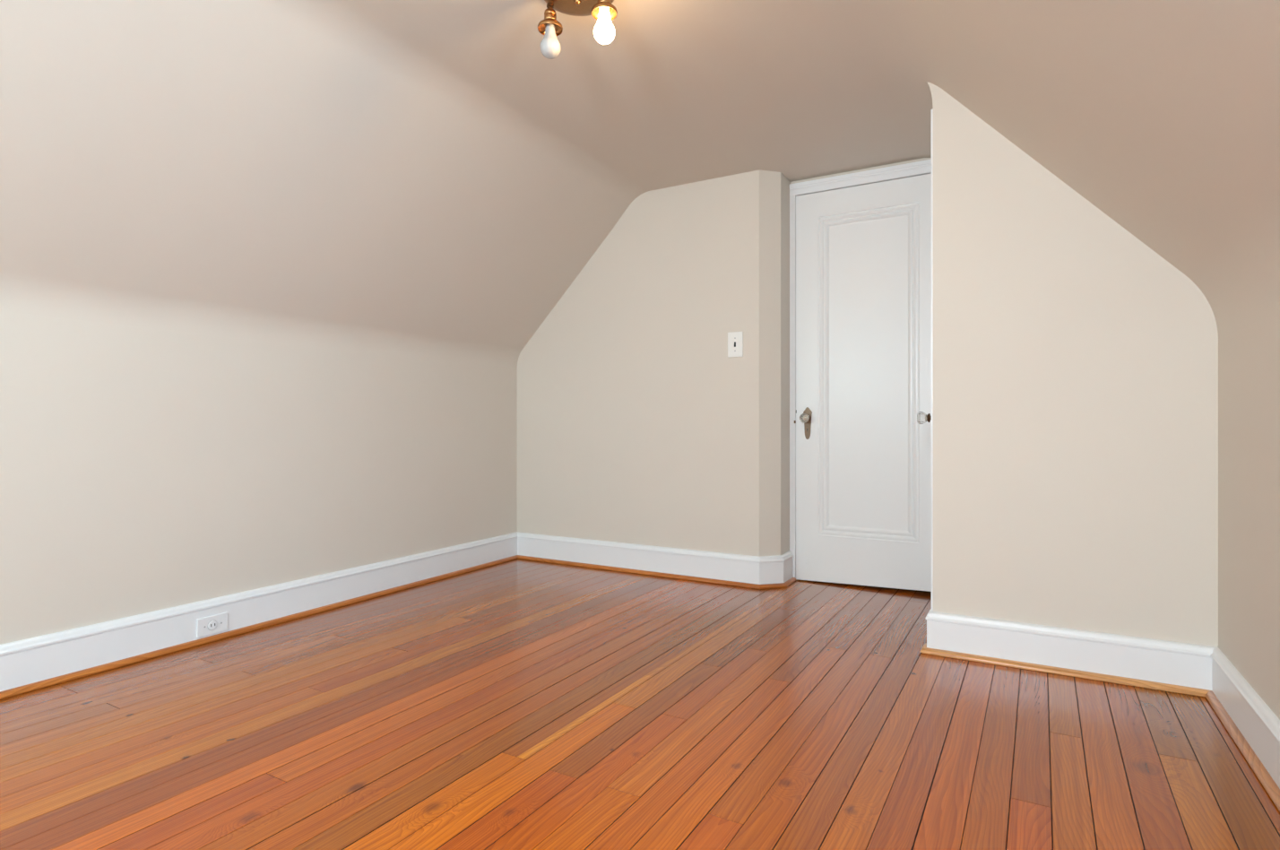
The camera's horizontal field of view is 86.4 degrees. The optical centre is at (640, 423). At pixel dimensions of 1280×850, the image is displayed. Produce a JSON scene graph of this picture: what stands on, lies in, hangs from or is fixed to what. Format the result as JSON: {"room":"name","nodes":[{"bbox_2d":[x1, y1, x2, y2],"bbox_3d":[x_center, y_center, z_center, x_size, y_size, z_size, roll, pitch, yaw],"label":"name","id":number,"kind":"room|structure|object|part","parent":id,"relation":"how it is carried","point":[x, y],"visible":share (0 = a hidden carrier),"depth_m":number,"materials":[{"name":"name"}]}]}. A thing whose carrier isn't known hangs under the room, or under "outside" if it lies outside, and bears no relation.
{"room":"empty attic room","nodes":[
{"label":"empty attic room","id":0,"kind":"room"},
{"bbox_2d":[0,311,517,644],"bbox_3d":[-1.824,0.297,2.318,0.140,1.266,5.023,0,0,29],"label":"wall","id":1,"kind":"structure","parent":0,"point":[143,470],"depth_m":2.57,"materials":[{"name":"beige paint"}]},
{"bbox_2d":[0,531,517,699],"bbox_3d":[-1.806,0.734,2.167,0.036,0.153,4.476,0,0,29],"label":"baseboard","id":2,"kind":"structure","parent":1,"relation":"attached to","point":[32,663],"depth_m":2.56,"materials":[{"name":"white paint"}]},
{"bbox_2d":[196,612,227,638],"bbox_3d":[-1.595,0.751,2.546,0.010,0.069,0.113,0,0,29],"label":"wall outlet","id":3,"kind":"object","parent":2,"relation":"attached to","point":[217,623],"visible":1,"depth_m":2.54,"materials":[{"name":"white paint"}]},
{"bbox_2d":[207,619,217,630],"bbox_3d":[-1.594,0.751,2.544,0.001,0.037,0.037,0,0,29],"label":"socket","id":4,"kind":"object","parent":3,"relation":"attached to","point":[211,624],"depth_m":2.54,"materials":[{"name":"white plastic"}]},
{"bbox_2d":[0,0,1279,368],"bbox_3d":[-0.226,-0.833,1.407,3.907,1.166,5.020,0,0,30],"label":"ceiling","id":5,"kind":"structure","parent":0,"point":[416,178],"depth_m":2.19,"materials":[{"name":"beige paint"}]},
{"bbox_2d":[537,0,617,59],"bbox_3d":[-0.180,-1.159,1.942,0.251,0.193,0.240,0,0,30],"label":"ceiling light","id":6,"kind":"object","parent":5,"relation":"attached to","point":[602,11],"visible":1,"depth_m":1.96,"materials":[{"name":"white glass"}]},
{"bbox_3d":[-0.261,-1.114,1.981,0.059,0.103,0.059,0,0,30],"label":"light bulb","id":7,"kind":"part","parent":6,"relation":"part of","materials":[{"name":"white glass"}]},
{"bbox_3d":[-0.261,-1.213,1.981,0.021,0.026,0.021,0,0,30],"label":"stem","id":8,"kind":"part","parent":6,"relation":"part of","materials":[{"name":"brown metal"}]},
{"bbox_2d":[544,8,556,27],"bbox_3d":[-0.261,-1.178,1.981,0.036,0.048,0.036,0,0,30],"label":"socket","id":9,"kind":"object","parent":6,"relation":"attached to","point":[549,13],"depth_m":1.97,"materials":[{"name":"gold metal"}]},
{"bbox_2d":[597,0,610,11],"bbox_3d":[-0.100,-1.178,1.905,0.036,0.048,0.036,0,0,30],"label":"socket","id":10,"kind":"object","parent":6,"relation":"attached to","point":[605,6],"depth_m":1.89,"materials":[{"name":"gold metal"}]},
{"bbox_3d":[-0.100,-1.114,1.905,0.059,0.103,0.059,0,0,30],"label":"light bulb","id":11,"kind":"part","parent":6,"relation":"part of","materials":[{"name":"white glass"}]},
{"bbox_2d":[0,558,1279,849],"bbox_3d":[-0.391,0.870,1.587,3.469,0.120,5.070,0,0,30],"label":"floor","id":12,"kind":"structure","parent":0,"point":[518,704],"depth_m":1.76,"materials":[{"name":"brown wood"}]},
{"bbox_2d":[517,169,790,556],"bbox_3d":[0.047,-0.238,3.913,1.644,2.136,0.395,0,0,30],"label":"wall","id":13,"kind":"structure","parent":0,"point":[636,423],"depth_m":3.61,"materials":[{"name":"beige paint"}]},
{"bbox_2d":[517,531,796,588],"bbox_3d":[0.020,0.734,3.810,1.660,0.153,0.262,0,0,30],"label":"baseboard","id":14,"kind":"structure","parent":13,"relation":"attached to","point":[763,572],"depth_m":3.62,"materials":[{"name":"white paint"}]},
{"bbox_3d":[0.017,0.672,3.820,1.646,0.031,0.246,0,0,30],"label":"cap molding","id":15,"kind":"part","parent":14,"relation":"part of","materials":[{"name":"white paint"}]},
{"bbox_3d":[0.028,0.801,3.805,1.644,0.018,0.262,0,0,30],"label":"shoe molding","id":16,"kind":"part","parent":14,"relation":"part of","materials":[{"name":"brown wood"}]},
{"bbox_2d":[727,331,743,357],"bbox_3d":[0.478,-0.398,3.432,0.079,0.127,0.015,0,0,30],"label":"light switch","id":17,"kind":"object","parent":13,"relation":"attached to","point":[735,339],"visible":1,"depth_m":3.43,"materials":[{"name":"white plastic"}]},
{"bbox_2d":[790,157,931,183],"bbox_3d":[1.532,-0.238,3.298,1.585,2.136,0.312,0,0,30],"label":"door frame","id":18,"kind":"structure","parent":13,"relation":"in","point":[923,159],"depth_m":3.37,"materials":[{"name":"white paint"}]},
{"bbox_2d":[794,173,931,591],"bbox_3d":[1.101,-0.185,3.335,0.715,1.978,0.107,0,0,30],"label":"door","id":19,"kind":"structure","parent":13,"relation":"in","point":[863,253],"depth_m":3.36,"materials":[{"name":"white paint"}]},
{"bbox_3d":[0.832,-0.029,3.449,0.047,0.047,0.039,0,0,30],"label":"knob","id":20,"kind":"part","parent":19,"relation":"part of","materials":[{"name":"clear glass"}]},
{"bbox_3d":[0.858,-0.002,3.493,0.045,0.166,0.003,0,0,30],"label":"knob plate","id":21,"kind":"part","parent":19,"relation":"part of","materials":[{"name":"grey metal"}]},
{"bbox_3d":[1.121,-0.242,3.361,0.482,1.617,0.030,0,0,30],"label":"panel","id":22,"kind":"part","parent":19,"relation":"part of","materials":[{"name":"white paint"}]},
{"bbox_2d":[916,411,931,423],"bbox_3d":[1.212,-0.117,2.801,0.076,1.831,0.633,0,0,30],"label":"door knob","id":23,"kind":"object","parent":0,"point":[922,418],"depth_m":2.59,"materials":[{"name":"white metal"}]},
{"bbox_2d":[926,81,1218,647],"bbox_3d":[1.585,-0.228,2.610,0.871,2.116,0.871,0,0,30],"label":"wall","id":24,"kind":"structure","parent":0,"point":[1075,367],"depth_m":2.23,"materials":[{"name":"beige paint"}]},
{"bbox_2d":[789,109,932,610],"bbox_3d":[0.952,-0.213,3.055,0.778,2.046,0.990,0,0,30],"label":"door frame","id":25,"kind":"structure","parent":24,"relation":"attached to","point":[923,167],"depth_m":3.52,"materials":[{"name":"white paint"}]},
{"bbox_2d":[920,608,1216,696],"bbox_3d":[1.364,0.738,2.235,0.822,0.145,0.074,0,0,30],"label":"baseboard","id":26,"kind":"structure","parent":24,"relation":"attached to","point":[1178,667],"depth_m":2.19,"materials":[{"name":"white paint"}]},
{"bbox_3d":[1.357,0.801,2.240,0.806,0.018,0.074,0,0,30],"label":"shoe molding","id":27,"kind":"part","parent":26,"relation":"part of","materials":[{"name":"brown wood"}]},
{"bbox_3d":[1.375,0.680,2.238,0.808,0.029,0.060,0,0,30],"label":"cap molding","id":28,"kind":"part","parent":26,"relation":"part of","materials":[{"name":"white paint"}]},
{"bbox_2d":[1218,311,1279,719],"bbox_3d":[1.004,-0.010,0.705,1.074,1.880,5.020,0,0,30],"label":"wall","id":29,"kind":"structure","parent":0,"point":[1249,358],"depth_m":1.73,"materials":[{"name":"beige paint"}]},
{"bbox_2d":[1205,647,1279,811],"bbox_3d":[0.748,0.738,0.360,0.036,0.145,3.867,0,0,30],"label":"baseboard","id":30,"kind":"structure","parent":29,"relation":"attached to","point":[1252,725],"depth_m":1.68,"materials":[{"name":"white paint"}]},
{"bbox_3d":[0.754,0.680,0.357,0.022,0.029,3.867,0,0,30],"label":"cap molding","id":31,"kind":"part","parent":30,"relation":"part of","materials":[{"name":"white paint"}]}
]}

